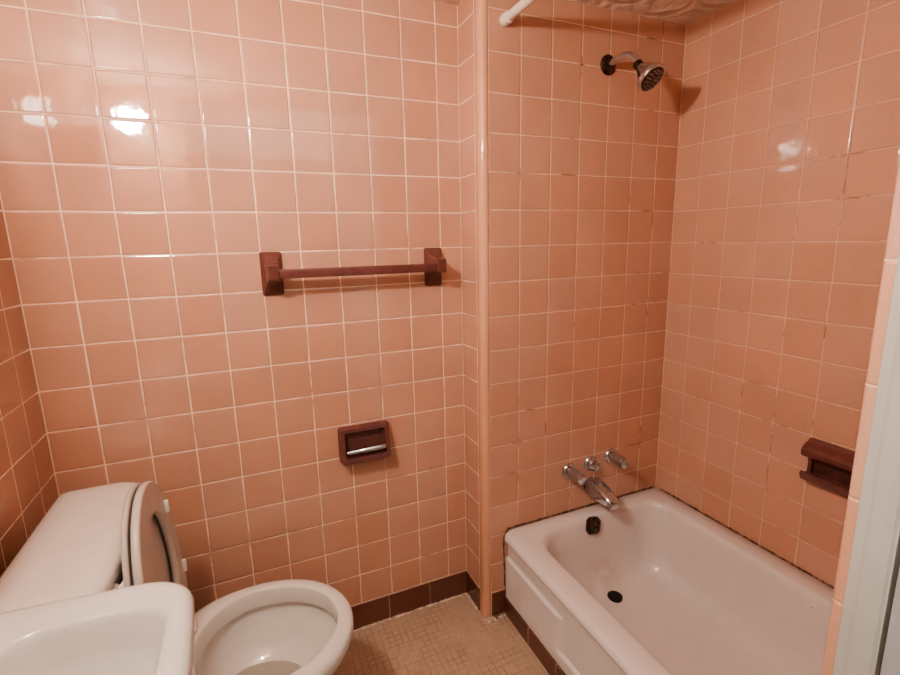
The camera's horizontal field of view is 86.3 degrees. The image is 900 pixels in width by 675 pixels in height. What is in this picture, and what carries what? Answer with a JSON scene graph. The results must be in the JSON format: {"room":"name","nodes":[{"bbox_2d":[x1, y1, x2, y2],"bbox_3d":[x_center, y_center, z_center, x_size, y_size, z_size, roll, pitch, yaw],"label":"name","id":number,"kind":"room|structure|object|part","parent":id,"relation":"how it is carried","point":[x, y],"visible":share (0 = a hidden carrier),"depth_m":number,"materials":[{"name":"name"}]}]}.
{"room":"bathroom","nodes":[
{"label":"bathroom","id":0,"kind":"room"},
{"bbox_2d":[0,200,58,575],"bbox_3d":[-0.812,0.209,0.594,0.100,1.990,1.245,-6,12,-23],"label":"wall","id":1,"kind":"structure","parent":0,"point":[28,487],"depth_m":1.07,"materials":[{"name":"tile"}]},
{"bbox_2d":[0,0,465,612],"bbox_3d":[-0.551,0.039,1.424,1.255,1.990,0.100,-6,12,-23],"label":"wall","id":2,"kind":"structure","parent":0,"point":[151,151],"depth_m":1.33,"materials":[{"name":"tile"}]},
{"bbox_2d":[0,191,59,495],"bbox_3d":[-1.014,0.052,1.165,0.003,1.896,0.003,-6,12,-23],"label":"trim","id":3,"kind":"structure","parent":2,"relation":"attached to","point":[0,191],"depth_m":1.15,"materials":[{"name":"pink tile"}]},
{"bbox_2d":[259,247,445,295],"bbox_3d":[-0.262,-0.197,1.407,0.543,0.120,0.084,-6,12,-23],"label":"towel bar","id":4,"kind":"object","parent":2,"relation":"attached to","point":[272,273],"visible":1,"depth_m":1.35,"materials":[{"name":"brown ceramic"}]},
{"bbox_3d":[-0.485,-0.173,1.312,0.057,0.120,0.084,-6,12,-23],"label":"post","id":5,"kind":"part","parent":4,"relation":"part of","materials":[{"name":"brown ceramic"}]},
{"bbox_3d":[-0.040,-0.220,1.501,0.057,0.120,0.084,-6,12,-23],"label":"post","id":6,"kind":"part","parent":4,"relation":"part of","materials":[{"name":"brown ceramic"}]},
{"bbox_2d":[337,420,390,465],"bbox_3d":[-0.268,0.335,1.523,0.162,0.114,0.050,-6,12,-23],"label":"toilet paper holder","id":7,"kind":"object","parent":2,"relation":"attached to","point":[370,441],"visible":1,"depth_m":1.52,"materials":[{"name":"brown ceramic"}]},
{"bbox_2d":[351,570,466,629],"bbox_3d":[-0.464,0.972,1.581,1.153,0.094,0.005,-6,12,-23],"label":"baseboard","id":8,"kind":"structure","parent":2,"relation":"attached to","point":[391,605],"depth_m":1.71,"materials":[{"name":"tile"}]},
{"bbox_2d":[353,593,480,631],"bbox_3d":[-0.432,1.026,1.543,1.134,0.009,0.114,-6,12,-23],"label":"trim","id":9,"kind":"structure","parent":2,"relation":"attached to","point":[462,594],"depth_m":1.73,"materials":[{"name":"brown tile"}]},
{"bbox_2d":[457,5,466,570],"bbox_3d":[0.042,-0.059,1.610,0.005,1.896,0.005,-6,12,-23],"label":"trim","id":10,"kind":"structure","parent":2,"relation":"attached to","point":[457,5],"depth_m":1.58,"materials":[{"name":"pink tile"}]},
{"bbox_2d":[333,594,549,674],"bbox_3d":[0.391,1.222,0.621,2.130,0.060,2.700,-6,12,-23],"label":"floor","id":11,"kind":"structure","parent":0,"point":[450,637],"depth_m":1.57,"materials":[{"name":"tile"}]},
{"bbox_2d":[0,582,194,674],"bbox_3d":[-0.480,0.810,0.580,0.381,0.801,0.470,-6,12,-23],"label":"sink","id":12,"kind":"object","parent":11,"relation":"on","point":[147,628],"visible":1,"depth_m":0.66,"materials":[{"name":"white ceramic"}]},
{"bbox_2d":[0,481,353,674],"bbox_3d":[-0.538,0.701,1.108,0.622,0.813,0.466,-6,12,-23],"label":"toilet","id":13,"kind":"object","parent":11,"relation":"on","point":[107,537],"visible":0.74,"depth_m":1.09,"materials":[{"name":"white ceramic"}]},
{"bbox_3d":[-0.744,0.407,0.962,0.188,0.040,0.466,-6,12,-23],"label":"tank lid","id":14,"kind":"part","parent":13,"relation":"part of","materials":[{"name":"white ceramic"}]},
{"bbox_3d":[-0.606,0.457,0.892,0.030,0.027,0.070,-3,11,-9],"label":"flush lever","id":15,"kind":"part","parent":13,"relation":"part of","materials":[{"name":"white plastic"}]},
{"bbox_3d":[-0.743,0.584,0.996,0.174,0.324,0.444,-6,12,-23],"label":"tank","id":16,"kind":"part","parent":13,"relation":"part of","materials":[{"name":"white ceramic"}]},
{"bbox_3d":[-0.637,0.512,1.029,0.043,0.408,0.372,-6,12,-23],"label":"lid","id":17,"kind":"part","parent":13,"relation":"part of","materials":[{"name":"plastic"}]},
{"bbox_3d":[-0.621,0.509,1.035,0.047,0.401,0.372,-6,12,-23],"label":"seat","id":18,"kind":"part","parent":13,"relation":"part of","materials":[{"name":"plastic"}]},
{"bbox_2d":[482,613,505,623],"bbox_3d":[0.162,0.985,1.682,0.099,0.008,0.029,-6,12,-23],"label":"crumbled grout","id":19,"kind":"object","parent":11,"relation":"on","point":[488,620],"visible":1,"depth_m":1.68,"materials":[{"name":"beige"}]},
{"bbox_2d":[494,611,505,619],"bbox_3d":[0.178,0.981,1.693,0.052,0.013,0.023,-6,12,-23],"label":"crumbs","id":20,"kind":"object","parent":11,"relation":"on","point":[503,612],"visible":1,"depth_m":1.69,"materials":[{"name":"brown"}]},
{"bbox_2d":[505,488,833,674],"bbox_3d":[0.696,0.867,1.372,0.706,0.332,0.975,-6,12,-23],"label":"bathtub","id":21,"kind":"object","parent":11,"relation":"on","point":[651,584],"visible":0.99,"depth_m":1.53,"materials":[{"name":"ceramic"}]},
{"bbox_2d":[505,597,565,674],"bbox_3d":[0.391,1.032,1.265,0.007,0.063,0.972,-6,12,-23],"label":"baseboard","id":22,"kind":"structure","parent":21,"relation":"attached to","point":[528,635],"depth_m":1.54,"materials":[{"name":"tile"}]},
{"bbox_3d":[0.511,0.670,1.708,0.061,0.068,0.019,-6,12,-23],"label":"overflow plate","id":23,"kind":"part","parent":21,"relation":"part of","materials":[{"name":"metal"}]},
{"bbox_2d":[458,0,479,586],"bbox_3d":[0.057,-0.014,1.623,0.024,1.990,0.208,-6,12,-23],"label":"wall","id":24,"kind":"structure","parent":0,"point":[465,7],"depth_m":1.53,"materials":[{"name":"tile"}]},
{"bbox_2d":[467,570,479,610],"bbox_3d":[0.085,0.925,1.756,0.005,0.094,0.101,-6,12,-23],"label":"baseboard","id":25,"kind":"structure","parent":24,"relation":"attached to","point":[473,590],"depth_m":1.75,"materials":[{"name":"tile"}]},
{"bbox_2d":[474,0,490,617],"bbox_3d":[0.105,0.007,1.512,0.026,1.990,0.039,-6,12,-23],"label":"trim","id":26,"kind":"structure","parent":24,"relation":"attached to","point":[480,6],"depth_m":1.47,"materials":[{"name":"tile"}]},
{"bbox_2d":[431,0,735,24],"bbox_3d":[0.076,-0.903,0.834,2.130,0.060,1.345,-6,12,-23],"label":"ceiling","id":27,"kind":"structure","parent":0,"point":[685,12],"depth_m":1.47,"materials":[{"name":"beige paint"}]},
{"bbox_2d":[488,0,685,615],"bbox_3d":[0.417,-0.048,1.756,0.746,1.990,0.245,-6,12,-23],"label":"wall","id":28,"kind":"structure","parent":0,"point":[583,160],"depth_m":1.58,"materials":[{"name":"tile"}]},
{"bbox_2d":[492,588,505,615],"bbox_3d":[0.176,0.935,1.696,0.060,0.094,0.005,-6,12,-23],"label":"baseboard","id":29,"kind":"structure","parent":28,"relation":"attached to","point":[498,597],"depth_m":1.69,"materials":[{"name":"tile"}]},
{"bbox_2d":[499,0,535,26],"bbox_3d":[0.348,-0.806,0.903,0.035,0.035,0.980,-6,12,-23],"label":"shower curtain rod","id":30,"kind":"object","parent":28,"relation":"attached to","point":[506,18],"visible":1,"depth_m":1.29,"materials":[{"name":"white metal"}]},
{"bbox_2d":[562,463,586,484],"bbox_3d":[0.441,0.484,1.688,0.058,0.058,0.082,-6,12,-23],"label":"tap","id":31,"kind":"object","parent":28,"relation":"attached to","point":[569,470],"visible":1,"depth_m":1.68,"materials":[{"name":"silver metal"}]},
{"bbox_3d":[0.444,0.485,1.681,0.043,0.043,0.064,-6,12,-23],"label":"barrel knob","id":32,"kind":"part","parent":31,"relation":"part of","materials":[{"name":"silver metal"}]},
{"bbox_2d":[503,486,651,590],"bbox_3d":[0.497,0.781,1.809,0.679,0.320,0.008,-6,12,-23],"label":"trim","id":33,"kind":"structure","parent":28,"relation":"attached to","point":[573,509],"depth_m":1.70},
{"bbox_2d":[584,455,599,470],"bbox_3d":[0.521,0.462,1.742,0.058,0.058,0.041,-6,12,-23],"label":"handle","id":34,"kind":"object","parent":28,"relation":"attached to","point":[591,463],"visible":1,"depth_m":1.73,"materials":[{"name":"silver metal"}]},
{"bbox_3d":[0.522,0.463,1.739,0.048,0.048,0.024,-6,12,-23],"label":"round knob","id":35,"kind":"part","parent":34,"relation":"part of","materials":[{"name":"silver metal"}]},
{"bbox_2d":[584,477,618,509],"bbox_3d":[0.545,0.556,1.718,0.060,0.063,0.133,-6,12,-23],"label":"tub spout","id":36,"kind":"object","parent":28,"relation":"attached to","point":[595,488],"visible":0.98,"depth_m":1.70,"materials":[{"name":"silver metal"}]},
{"bbox_2d":[604,448,628,468],"bbox_3d":[0.615,0.448,1.758,0.058,0.058,0.082,-6,12,-23],"label":"tap","id":37,"kind":"object","parent":28,"relation":"attached to","point":[611,455],"visible":1,"depth_m":1.75,"materials":[{"name":"silver metal"}]},
{"bbox_3d":[0.618,0.449,1.751,0.043,0.043,0.064,-6,12,-23],"label":"barrel knob","id":38,"kind":"part","parent":37,"relation":"part of","materials":[{"name":"silver metal"}]},
{"bbox_2d":[600,51,664,91],"bbox_3d":[0.550,-0.800,1.435,0.085,0.141,0.195,-7,13,-27],"label":"shower","id":39,"kind":"object","parent":28,"relation":"attached to","point":[649,75],"visible":1,"depth_m":1.40,"materials":[{"name":"metal"}]},
{"bbox_3d":[0.525,-0.830,1.450,0.026,0.060,0.131,-8,13,-30],"label":"arm","id":40,"kind":"part","parent":39,"relation":"part of","materials":[{"name":"silver metal"}]},
{"bbox_2d":[656,0,899,588],"bbox_3d":[1.024,0.004,1.424,0.100,1.990,1.345,-6,12,-23],"label":"wall","id":41,"kind":"structure","parent":0,"point":[788,158],"depth_m":1.41,"materials":[{"name":"tile"}]},
{"bbox_2d":[661,489,833,588],"bbox_3d":[1.019,0.678,1.473,0.009,0.007,0.930,-6,12,-23],"label":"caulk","id":42,"kind":"structure","parent":41,"relation":"attached to","point":[691,506],"depth_m":1.56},
{"bbox_2d":[799,437,854,497],"bbox_3d":[1.040,0.361,1.292,0.045,0.127,0.160,-6,12,-23],"label":"soap dish","id":43,"kind":"object","parent":41,"relation":"attached to","point":[830,466],"visible":0.56,"depth_m":1.30,"materials":[{"name":"brown ceramic"}]},
{"bbox_2d":[880,565,899,671],"bbox_3d":[0.887,0.148,0.710,0.733,1.990,0.119,-6,12,-23],"label":"wall","id":44,"kind":"structure","parent":0,"point":[899,565],"depth_m":0.60,"materials":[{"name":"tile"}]},
{"bbox_2d":[821,159,899,674],"bbox_3d":[0.532,0.174,0.618,0.030,1.990,0.015,-6,12,-23],"label":"trim","id":45,"kind":"structure","parent":44,"relation":"attached to","point":[893,240],"depth_m":0.60,"materials":[{"name":"tile"}]},
{"bbox_2d":[832,247,899,674],"bbox_3d":[0.542,0.194,0.593,0.034,1.960,0.044,-6,12,-23],"label":"trim","id":46,"kind":"structure","parent":44,"relation":"attached to","point":[875,554],"depth_m":0.59,"materials":[{"name":"white paint"}]},
{"bbox_2d":[880,567,899,674],"bbox_3d":[0.711,0.269,0.218,0.038,1.928,0.780,-6,12,-23],"label":"door","id":47,"kind":"structure","parent":44,"relation":"in","point":[890,663],"depth_m":0.59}
]}

